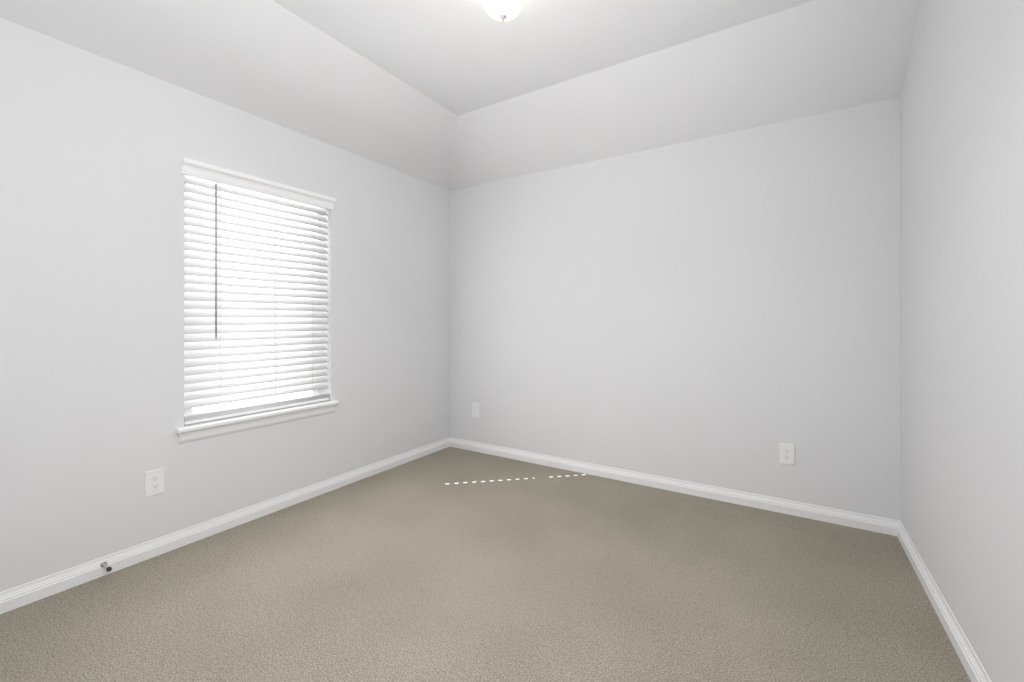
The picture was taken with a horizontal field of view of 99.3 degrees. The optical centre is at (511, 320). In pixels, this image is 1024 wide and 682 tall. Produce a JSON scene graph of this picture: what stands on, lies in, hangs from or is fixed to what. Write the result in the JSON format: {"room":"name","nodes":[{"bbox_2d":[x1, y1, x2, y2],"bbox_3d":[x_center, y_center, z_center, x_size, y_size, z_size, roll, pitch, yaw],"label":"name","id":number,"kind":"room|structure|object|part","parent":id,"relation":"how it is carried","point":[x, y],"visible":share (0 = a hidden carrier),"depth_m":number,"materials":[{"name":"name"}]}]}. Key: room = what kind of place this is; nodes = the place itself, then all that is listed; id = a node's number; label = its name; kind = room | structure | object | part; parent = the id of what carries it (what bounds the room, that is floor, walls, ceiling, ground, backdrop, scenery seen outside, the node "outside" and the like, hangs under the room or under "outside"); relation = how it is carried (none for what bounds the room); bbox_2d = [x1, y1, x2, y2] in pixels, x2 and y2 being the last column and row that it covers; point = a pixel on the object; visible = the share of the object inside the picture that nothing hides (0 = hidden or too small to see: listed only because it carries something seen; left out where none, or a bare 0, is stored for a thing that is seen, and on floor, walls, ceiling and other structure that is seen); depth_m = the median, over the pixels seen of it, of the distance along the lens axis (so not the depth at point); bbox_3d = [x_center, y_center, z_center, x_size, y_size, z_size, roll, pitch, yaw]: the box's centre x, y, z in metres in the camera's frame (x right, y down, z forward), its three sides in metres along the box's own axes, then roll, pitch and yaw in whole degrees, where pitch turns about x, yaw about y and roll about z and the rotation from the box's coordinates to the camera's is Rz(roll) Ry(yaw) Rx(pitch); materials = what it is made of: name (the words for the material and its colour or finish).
{"room":"empty bedroom","nodes":[
{"label":"empty bedroom","id":0,"kind":"room"},
{"bbox_2d":[0,18,449,591],"bbox_3d":[-1.603,-0.328,2.697,0.140,3.050,3.830,0,0,32],"label":"wall","id":1,"kind":"structure","parent":0,"point":[94,148],"depth_m":2.17,"materials":[{"name":"paint"}]},
{"bbox_2d":[145,468,163,497],"bbox_3d":[-1.820,0.825,2.215,0.007,0.128,0.080,0,0,32],"label":"outlet","id":2,"kind":"object","parent":1,"relation":"attached to","point":[157,475],"visible":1,"depth_m":2.21,"materials":[{"name":"white plastic"}]},
{"bbox_2d":[0,437,451,613],"bbox_3d":[-1.536,1.155,2.655,0.017,0.084,3.550,0,0,32],"label":"baseboard","id":3,"kind":"structure","parent":1,"relation":"attached to","point":[33,591],"depth_m":2.31,"materials":[{"name":"white wood"}]},
{"bbox_2d":[100,562,111,571],"bbox_3d":[-1.883,1.145,2.020,0.082,0.025,0.025,0,0,32],"label":"door stop","id":4,"kind":"object","parent":3,"relation":"attached to","point":[104,564],"visible":1,"depth_m":2.02,"materials":[{"name":"silver metal"}]},
{"bbox_2d":[175,174,338,443],"bbox_3d":[-1.558,-0.096,2.724,0.177,1.495,0.965,0,0,32],"label":"window","id":5,"kind":"structure","parent":1,"relation":"in","point":[248,357],"depth_m":2.65,"materials":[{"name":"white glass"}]},
{"bbox_2d":[215,182,216,338],"bbox_3d":[-1.678,-0.345,2.465,0.010,0.895,0.011,0,0,32],"label":"blind wand","id":6,"kind":"object","parent":5,"relation":"hanging from","point":[216,260],"visible":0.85,"depth_m":2.46,"materials":[{"name":"grey plastic"}]},
{"bbox_2d":[219,183,220,419],"bbox_3d":[-1.684,-0.114,2.500,0.032,1.359,0.010,0,0,32],"label":"string","id":7,"kind":"object","parent":5,"relation":"hanging from","point":[220,183],"depth_m":2.49,"materials":[{"name":"white fabric"}]},
{"bbox_3d":[-1.611,-0.138,2.758,0.050,1.410,0.885,0,0,32],"label":"window frame vinyl","id":8,"kind":"part","parent":5,"relation":"part of","materials":[{"name":"white plastic"}]},
{"bbox_3d":[-1.548,-0.139,2.718,0.058,1.400,0.873,0,0,32],"label":"window blind rails","id":9,"kind":"part","parent":5,"relation":"part of","materials":[{"name":"white plastic"}]},
{"bbox_3d":[-1.537,0.610,2.711,0.127,0.085,0.965,0,0,32],"label":"window sill apron","id":10,"kind":"part","parent":5,"relation":"part of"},
{"bbox_2d":[181,157,335,209],"bbox_3d":[-1.504,-0.824,2.691,0.042,0.078,0.913,0,0,32],"label":"blind valance","id":11,"kind":"object","parent":5,"relation":"attached to","point":[198,169],"visible":0.96,"depth_m":2.60,"materials":[{"name":"white plastic"}]},
{"bbox_2d":[274,196,275,409],"bbox_3d":[-1.514,-0.114,2.769,0.032,1.359,0.010,0,0,32],"label":"string","id":12,"kind":"object","parent":5,"relation":"hanging from","point":[275,298],"depth_m":2.76,"materials":[{"name":"white fabric"}]},
{"bbox_2d":[0,447,970,681],"bbox_3d":[-0.166,1.257,1.788,3.540,0.120,3.830,0,0,32],"label":"floor","id":13,"kind":"structure","parent":0,"point":[450,564],"depth_m":1.87,"materials":[{"name":"beige carpet"}]},
{"bbox_2d":[450,97,899,520],"bbox_3d":[0.820,-0.328,3.348,3.260,3.050,0.140,0,0,32],"label":"wall","id":14,"kind":"structure","parent":0,"point":[722,310],"depth_m":2.96,"materials":[{"name":"paint"}]},
{"bbox_2d":[472,403,478,417],"bbox_3d":[-0.336,0.821,3.991,0.080,0.128,0.008,0,0,32],"label":"electrical outlet","id":15,"kind":"object","parent":14,"relation":"attached to","point":[475,409],"visible":1,"depth_m":3.99,"materials":[{"name":"white plastic"}]},
{"bbox_2d":[452,438,898,534],"bbox_3d":[0.782,1.155,3.279,3.210,0.084,0.017,0,0,32],"label":"baseboard","id":16,"kind":"structure","parent":14,"relation":"attached to","point":[810,511],"depth_m":2.96,"materials":[{"name":"white wood"}]},
{"bbox_2d":[779,443,794,464],"bbox_3d":[1.708,0.829,2.699,0.080,0.128,0.008,0,0,32],"label":"electrical outlet","id":17,"kind":"object","parent":14,"relation":"attached to","point":[787,454],"visible":1,"depth_m":2.70,"materials":[{"name":"white plastic"}]},
{"bbox_2d":[900,0,1023,681],"bbox_3d":[1.271,-0.328,0.880,0.140,3.050,3.830,0,0,32],"label":"wall","id":18,"kind":"structure","parent":0,"point":[962,307],"depth_m":1.52,"materials":[{"name":"paint"}]},
{"bbox_2d":[0,0,919,190],"bbox_3d":[-0.181,-1.480,1.798,3.296,0.475,3.681,0,0,32],"label":"ceiling tray","id":19,"kind":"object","parent":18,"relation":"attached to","point":[449,95],"visible":1,"depth_m":2.52,"materials":[{"name":"paint"}]},
{"bbox_2d":[478,0,528,21],"bbox_3d":[-0.041,-1.498,2.023,0.287,0.209,0.287,0,0,32],"label":"flush-mount ceiling light","id":20,"kind":"object","parent":19,"relation":"attached to","point":[503,10],"visible":1,"depth_m":2.00,"materials":[{"name":"white glass"}]},
{"bbox_2d":[892,519,991,681],"bbox_3d":[1.204,1.155,0.922,0.017,0.084,3.550,0,0,32],"label":"baseboard","id":21,"kind":"structure","parent":18,"relation":"attached to","point":[972,665],"depth_m":1.71,"materials":[{"name":"white wood"}]},
{"label":"outside","id":22,"kind":"structure","parent":0,"visible":0},
{"bbox_2d":[187,184,312,409],"bbox_3d":[-2.279,-0.353,3.181,0.001,3.700,4.085,0,0,32],"label":"sky","id":23,"kind":"structure","parent":22,"point":[245,401],"depth_m":3.44,"materials":[{"name":"white"}]}
]}

